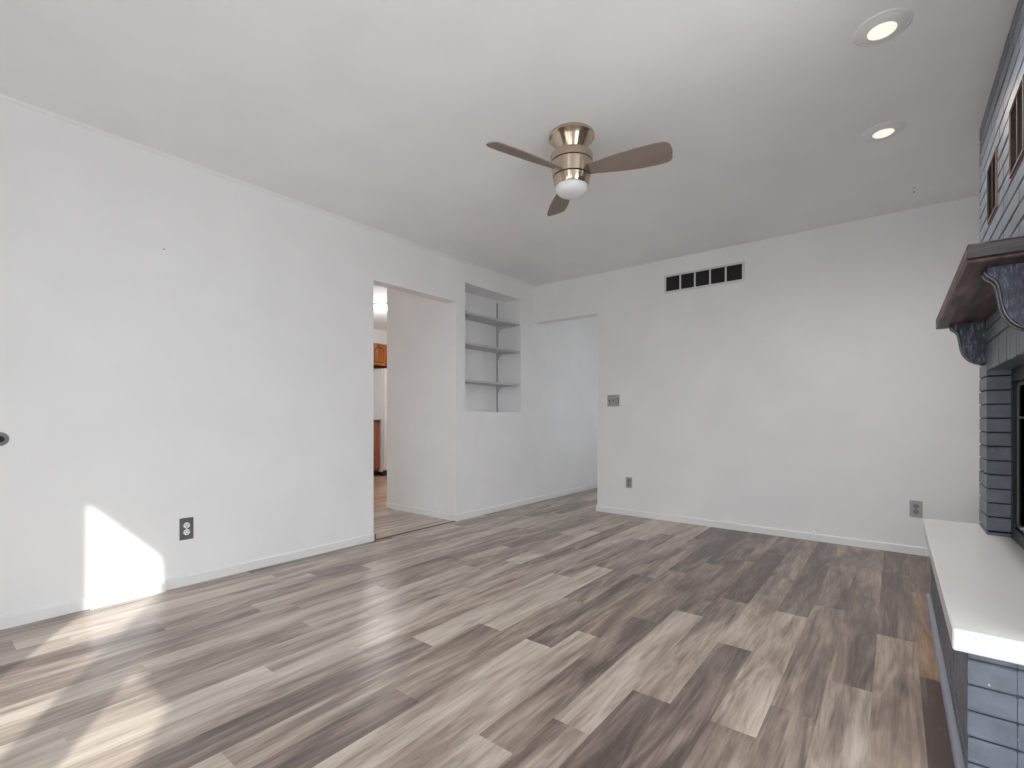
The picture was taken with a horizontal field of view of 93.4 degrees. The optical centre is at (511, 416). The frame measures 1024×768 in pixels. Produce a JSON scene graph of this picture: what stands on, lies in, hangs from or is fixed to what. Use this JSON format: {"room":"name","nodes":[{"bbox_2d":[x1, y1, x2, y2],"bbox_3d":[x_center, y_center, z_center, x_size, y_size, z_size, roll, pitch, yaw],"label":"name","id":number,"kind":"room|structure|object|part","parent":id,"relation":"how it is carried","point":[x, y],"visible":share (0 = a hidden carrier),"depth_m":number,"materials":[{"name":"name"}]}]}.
{"room":"living room","nodes":[
{"label":"living room","id":0,"kind":"room"},
{"bbox_2d":[0,99,596,616],"bbox_3d":[-0.997,-0.248,4.718,1.033,2.440,7.850,0,0,38],"label":"wall","id":1,"kind":"structure","parent":0,"point":[220,377],"depth_m":2.90,"materials":[{"name":"white paint"}]},
{"bbox_2d":[0,432,8,445],"bbox_3d":[-2.326,0.103,2.189,0.030,0.064,0.064,0,0,38],"label":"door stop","id":2,"kind":"object","parent":1,"relation":"attached to","point":[4,438],"visible":1,"depth_m":2.20,"materials":[{"name":"grey metal"}]},
{"bbox_2d":[179,517,192,540],"bbox_3d":[-1.873,0.646,2.776,0.009,0.125,0.070,0,0,38],"label":"wall outlet","id":3,"kind":"object","parent":1,"relation":"attached to","point":[185,524],"visible":1,"depth_m":2.77,"materials":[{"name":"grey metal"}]},
{"bbox_2d":[183,522,189,527],"bbox_3d":[-1.871,0.626,2.774,0.003,0.034,0.034,0,0,38],"label":"receptacle","id":4,"kind":"object","parent":3,"relation":"attached to","point":[185,524],"depth_m":2.77,"materials":[{"name":"grey plastic"}]},
{"bbox_2d":[183,529,189,534],"bbox_3d":[-1.871,0.665,2.774,0.003,0.034,0.034,0,0,38],"label":"receptacle","id":5,"kind":"object","parent":3,"relation":"attached to","point":[185,531],"depth_m":2.77,"materials":[{"name":"grey plastic"}]},
{"bbox_2d":[0,93,534,287],"bbox_3d":[-1.385,-1.459,3.386,0.016,0.018,5.281,0,0,38],"label":"trim","id":6,"kind":"structure","parent":1,"relation":"attached to","point":[2,96],"depth_m":2.88,"materials":[{"name":"white paint"}]},
{"bbox_2d":[0,483,596,629],"bbox_3d":[-0.990,0.943,4.712,1.075,0.058,7.850,0,0,38],"label":"baseboard","id":7,"kind":"structure","parent":1,"relation":"attached to","point":[30,616],"depth_m":2.92,"materials":[{"name":"white paint"}]},
{"bbox_2d":[376,521,454,539],"bbox_3d":[-0.806,0.970,4.134,0.032,0.003,0.907,0,0,38],"label":"trim","id":8,"kind":"structure","parent":1,"relation":"attached to","point":[450,521],"depth_m":4.10,"materials":[{"name":"brown"}]},
{"bbox_2d":[465,311,519,332],"bbox_3d":[-0.271,-0.966,5.000,0.222,0.088,0.863,0,0,38],"label":"niche shelf","id":9,"kind":"object","parent":1,"relation":"attached to","point":[499,323],"visible":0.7,"depth_m":5.02,"materials":[{"name":"grey paint"}]},
{"bbox_2d":[465,342,519,359],"bbox_3d":[-0.271,-0.670,5.000,0.222,0.088,0.863,0,0,38],"label":"niche shelf","id":10,"kind":"object","parent":1,"relation":"attached to","point":[500,351],"visible":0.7,"depth_m":4.99,"materials":[{"name":"grey paint"}]},
{"bbox_2d":[465,379,519,391],"bbox_3d":[-0.271,-0.310,5.000,0.222,0.088,0.863,0,0,38],"label":"niche shelf","id":11,"kind":"object","parent":1,"relation":"attached to","point":[499,385],"visible":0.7,"depth_m":5.03,"materials":[{"name":"grey paint"}]},
{"bbox_2d":[496,303,497,411],"bbox_3d":[-0.164,-0.653,5.324,0.014,1.205,0.010,0,0,38],"label":"shelf standard","id":12,"kind":"object","parent":1,"relation":"attached to","point":[496,303],"visible":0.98,"depth_m":5.32,"materials":[{"name":"grey metal"}]},
{"bbox_2d":[373,472,386,509],"bbox_3d":[-2.490,0.972,6.063,2.960,0.001,5.200,0,0,38],"label":"floor","id":13,"kind":"structure","parent":0,"point":[379,481],"depth_m":6.25,"materials":[{"name":"wood"}]},
{"bbox_2d":[373,420,379,475],"bbox_3d":[-2.837,0.512,7.502,0.617,0.916,1.462,0,0,38],"label":"base cabinet","id":14,"kind":"object","parent":13,"relation":"on","point":[375,422],"visible":0.06,"depth_m":7.84,"materials":[{"name":"brown wood"}]},
{"bbox_3d":[-2.311,0.752,7.718,0.019,0.180,0.415,0,0,38],"label":"drawer","id":15,"kind":"part","parent":14,"relation":"part of","materials":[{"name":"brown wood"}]},
{"bbox_3d":[-2.311,0.552,7.718,0.019,0.170,0.415,0,0,38],"label":"drawer","id":16,"kind":"part","parent":14,"relation":"part of","materials":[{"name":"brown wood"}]},
{"bbox_3d":[-2.311,0.357,7.718,0.019,0.170,0.415,0,0,38],"label":"drawer","id":17,"kind":"part","parent":14,"relation":"part of","materials":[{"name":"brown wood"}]},
{"bbox_3d":[-2.311,0.177,7.718,0.019,0.140,0.415,0,0,38],"label":"drawer","id":18,"kind":"part","parent":14,"relation":"part of","materials":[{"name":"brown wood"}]},
{"bbox_2d":[373,368,386,475],"bbox_3d":[-2.081,0.090,8.343,0.705,1.756,0.760,0,0,38],"label":"refrigerator","id":19,"kind":"object","parent":13,"relation":"on","point":[379,375],"visible":0.27,"depth_m":7.90,"materials":[{"name":"white metal"}]},
{"bbox_3d":[-1.858,0.327,8.166,0.065,1.090,0.760,0,0,38],"label":"fridge door","id":20,"kind":"part","parent":19,"relation":"part of","materials":[{"name":"white metal"}]},
{"bbox_3d":[-1.858,-0.508,8.166,0.065,0.560,0.760,0,0,38],"label":"freezer door","id":21,"kind":"part","parent":19,"relation":"part of","materials":[{"name":"white metal"}]},
{"bbox_2d":[373,508,451,538],"bbox_3d":[-0.923,0.972,4.819,1.042,0.001,5.200,0,0,38],"label":"floor","id":22,"kind":"structure","parent":0,"point":[386,522],"depth_m":4.46,"materials":[{"name":"wood"}]},
{"bbox_2d":[0,488,954,767],"bbox_3d":[1.032,0.972,3.107,4.148,0.001,7.850,0,0,38],"label":"floor","id":23,"kind":"structure","parent":0,"point":[558,632],"depth_m":1.95,"materials":[{"name":"laminate"}]},
{"bbox_2d":[923,0,1023,767],"bbox_3d":[2.017,-0.248,1.681,0.832,2.440,1.742,0,0,38],"label":"fireplace","id":24,"kind":"object","parent":23,"relation":"on","point":[975,603],"visible":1,"depth_m":1.75,"materials":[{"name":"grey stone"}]},
{"bbox_3d":[2.022,0.961,1.679,0.820,0.021,1.725,0,0,38],"label":"shoe moulding","id":25,"kind":"part","parent":24,"relation":"part of","materials":[{"name":"grey wood"}]},
{"bbox_2d":[936,236,1023,328],"bbox_3d":[1.833,-0.479,1.905,0.170,0.057,1.376,0,0,38],"label":"mantel shelf","id":26,"kind":"object","parent":24,"relation":"attached to","point":[970,300],"depth_m":1.66,"materials":[{"name":"brown wood"}]},
{"bbox_2d":[987,147,998,224],"bbox_3d":[2.109,-1.002,2.103,0.027,0.248,0.247,0,0,38],"label":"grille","id":27,"kind":"object","parent":24,"relation":"attached to","point":[992,171],"depth_m":2.10,"materials":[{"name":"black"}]},
{"bbox_2d":[1009,74,1023,178],"bbox_3d":[1.770,-1.002,1.677,0.027,0.248,0.247,0,0,38],"label":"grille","id":28,"kind":"object","parent":24,"relation":"attached to","point":[1016,112],"depth_m":1.68,"materials":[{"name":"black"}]},
{"bbox_3d":[1.930,0.168,1.733,0.034,0.769,1.183,0,0,38],"label":"door frame","id":29,"kind":"part","parent":24,"relation":"part of","materials":[{"name":"black metal"}]},
{"bbox_3d":[2.187,0.171,2.053,0.014,0.644,0.266,0,0,38],"label":"glass door","id":30,"kind":"part","parent":24,"relation":"part of","materials":[{"name":"black glass"}]},
{"bbox_3d":[2.187,0.171,2.053,0.004,0.620,0.242,0,0,38],"label":"glass pane","id":31,"kind":"part","parent":24,"relation":"part of","materials":[{"name":"black glass"}]},
{"bbox_2d":[0,0,1017,330],"bbox_3d":[-0.535,-1.528,4.351,8.350,0.120,8.050,0,0,38],"label":"ceiling","id":32,"kind":"structure","parent":0,"point":[382,115],"depth_m":2.27,"materials":[{"name":"white paint"}]},
{"bbox_2d":[373,329,386,344],"bbox_3d":[-2.696,-1.351,7.886,0.370,0.235,2.600,0,0,38],"label":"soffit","id":33,"kind":"structure","parent":32,"relation":"attached to","point":[379,336],"depth_m":8.16,"materials":[{"name":"white paint"}]},
{"bbox_2d":[373,302,386,310],"bbox_3d":[-1.676,-1.433,6.349,0.310,0.070,0.310,0,0,38],"label":"kitchen ceiling light","id":34,"kind":"object","parent":32,"relation":"attached to","point":[382,306],"visible":0.62,"depth_m":6.24,"materials":[{"name":"white paint"}]},
{"bbox_2d":[486,122,672,215],"bbox_3d":[0.331,-1.309,2.444,0.868,0.317,0.884,0,0,38],"label":"ceiling fan","id":35,"kind":"object","parent":32,"relation":"hanging from","point":[572,165],"visible":1,"depth_m":2.43,"materials":[{"name":"silver metal"}]},
{"bbox_3d":[0.073,-1.270,2.356,0.429,0.006,0.128,0,19,-34],"label":"fan blade","id":36,"kind":"part","parent":35,"relation":"part of","materials":[{"name":"brown wood"}]},
{"bbox_3d":[0.289,-1.270,2.808,0.128,0.006,0.429,-19,1,-4],"label":"fan blade","id":37,"kind":"part","parent":35,"relation":"part of","materials":[{"name":"brown wood"}]},
{"bbox_3d":[0.311,-1.176,2.520,0.168,0.052,0.168,0,0,38],"label":"lamp shade","id":38,"kind":"part","parent":35,"relation":"part of","materials":[{"name":"white glass"}]},
{"bbox_3d":[0.573,-1.270,2.395,0.429,0.006,0.128,0,-19,26],"label":"fan blade","id":39,"kind":"part","parent":35,"relation":"part of","materials":[{"name":"brown wood"}]},
{"bbox_2d":[852,7,912,46],"bbox_3d":[1.397,-1.461,1.821,0.183,0.014,0.183,0,0,38],"label":"recessed light","id":40,"kind":"object","parent":32,"relation":"in","point":[886,25],"visible":1,"depth_m":1.80,"materials":[{"name":"white paint"}]},
{"bbox_2d":[861,120,905,141],"bbox_3d":[1.910,-1.461,2.480,0.183,0.014,0.183,0,0,38],"label":"recessed light","id":41,"kind":"object","parent":32,"relation":"in","point":[885,130],"visible":1,"depth_m":2.46,"materials":[{"name":"white paint"}]},
{"bbox_2d":[534,195,980,547],"bbox_3d":[1.911,-0.248,4.214,4.148,2.440,0.115,0,0,38],"label":"wall","id":42,"kind":"structure","parent":0,"point":[819,390],"depth_m":3.84,"materials":[{"name":"white paint"}]},
{"bbox_2d":[607,395,618,405],"bbox_3d":[1.015,-0.160,4.840,0.130,0.116,0.018,0,0,38],"label":"light switch","id":43,"kind":"object","parent":42,"relation":"attached to","point":[612,400],"visible":1,"depth_m":4.84,"materials":[{"name":"grey plastic"}]},
{"bbox_2d":[626,477,631,487],"bbox_3d":[1.148,0.649,4.740,0.066,0.104,0.009,0,0,38],"label":"wall outlet","id":44,"kind":"object","parent":42,"relation":"attached to","point":[628,479],"visible":1,"depth_m":4.74,"materials":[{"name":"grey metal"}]},
{"bbox_2d":[664,261,743,293],"bbox_3d":[1.698,-1.234,4.301,0.692,0.167,0.013,0,0,38],"label":"air vent","id":45,"kind":"object","parent":42,"relation":"in","point":[733,272],"visible":1,"depth_m":4.29,"materials":[{"name":"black metal"}]},
{"bbox_2d":[596,505,929,556],"bbox_3d":[2.215,0.934,3.962,3.358,0.075,0.133,0,0,38],"label":"baseboard","id":46,"kind":"structure","parent":42,"relation":"attached to","point":[922,551],"depth_m":3.92,"materials":[{"name":"white paint"}]},
{"bbox_2d":[910,500,922,517],"bbox_3d":[2.844,0.651,3.394,0.070,0.116,0.009,0,0,38],"label":"wall outlet","id":47,"kind":"object","parent":42,"relation":"attached to","point":[916,507],"visible":1,"depth_m":3.39,"materials":[{"name":"grey plastic"}]},
{"bbox_3d":[-3.688,-0.248,7.014,0.100,2.440,5.200,0,0,38],"label":"wall","id":48,"kind":"structure","parent":0,"visible":0},
{"bbox_2d":[373,343,386,368],"bbox_3d":[-2.493,-1.046,8.140,0.361,0.371,1.850,0,0,38],"label":"upper cabinet","id":49,"kind":"object","parent":48,"relation":"attached to","point":[379,350],"visible":0.24,"depth_m":8.18,"materials":[{"name":"brown wood"}]},
{"bbox_3d":[-2.247,-1.044,8.166,0.006,0.233,0.170,0,0,38],"label":"raised panel","id":50,"kind":"part","parent":49,"relation":"part of","materials":[{"name":"brown wood"}]}
]}

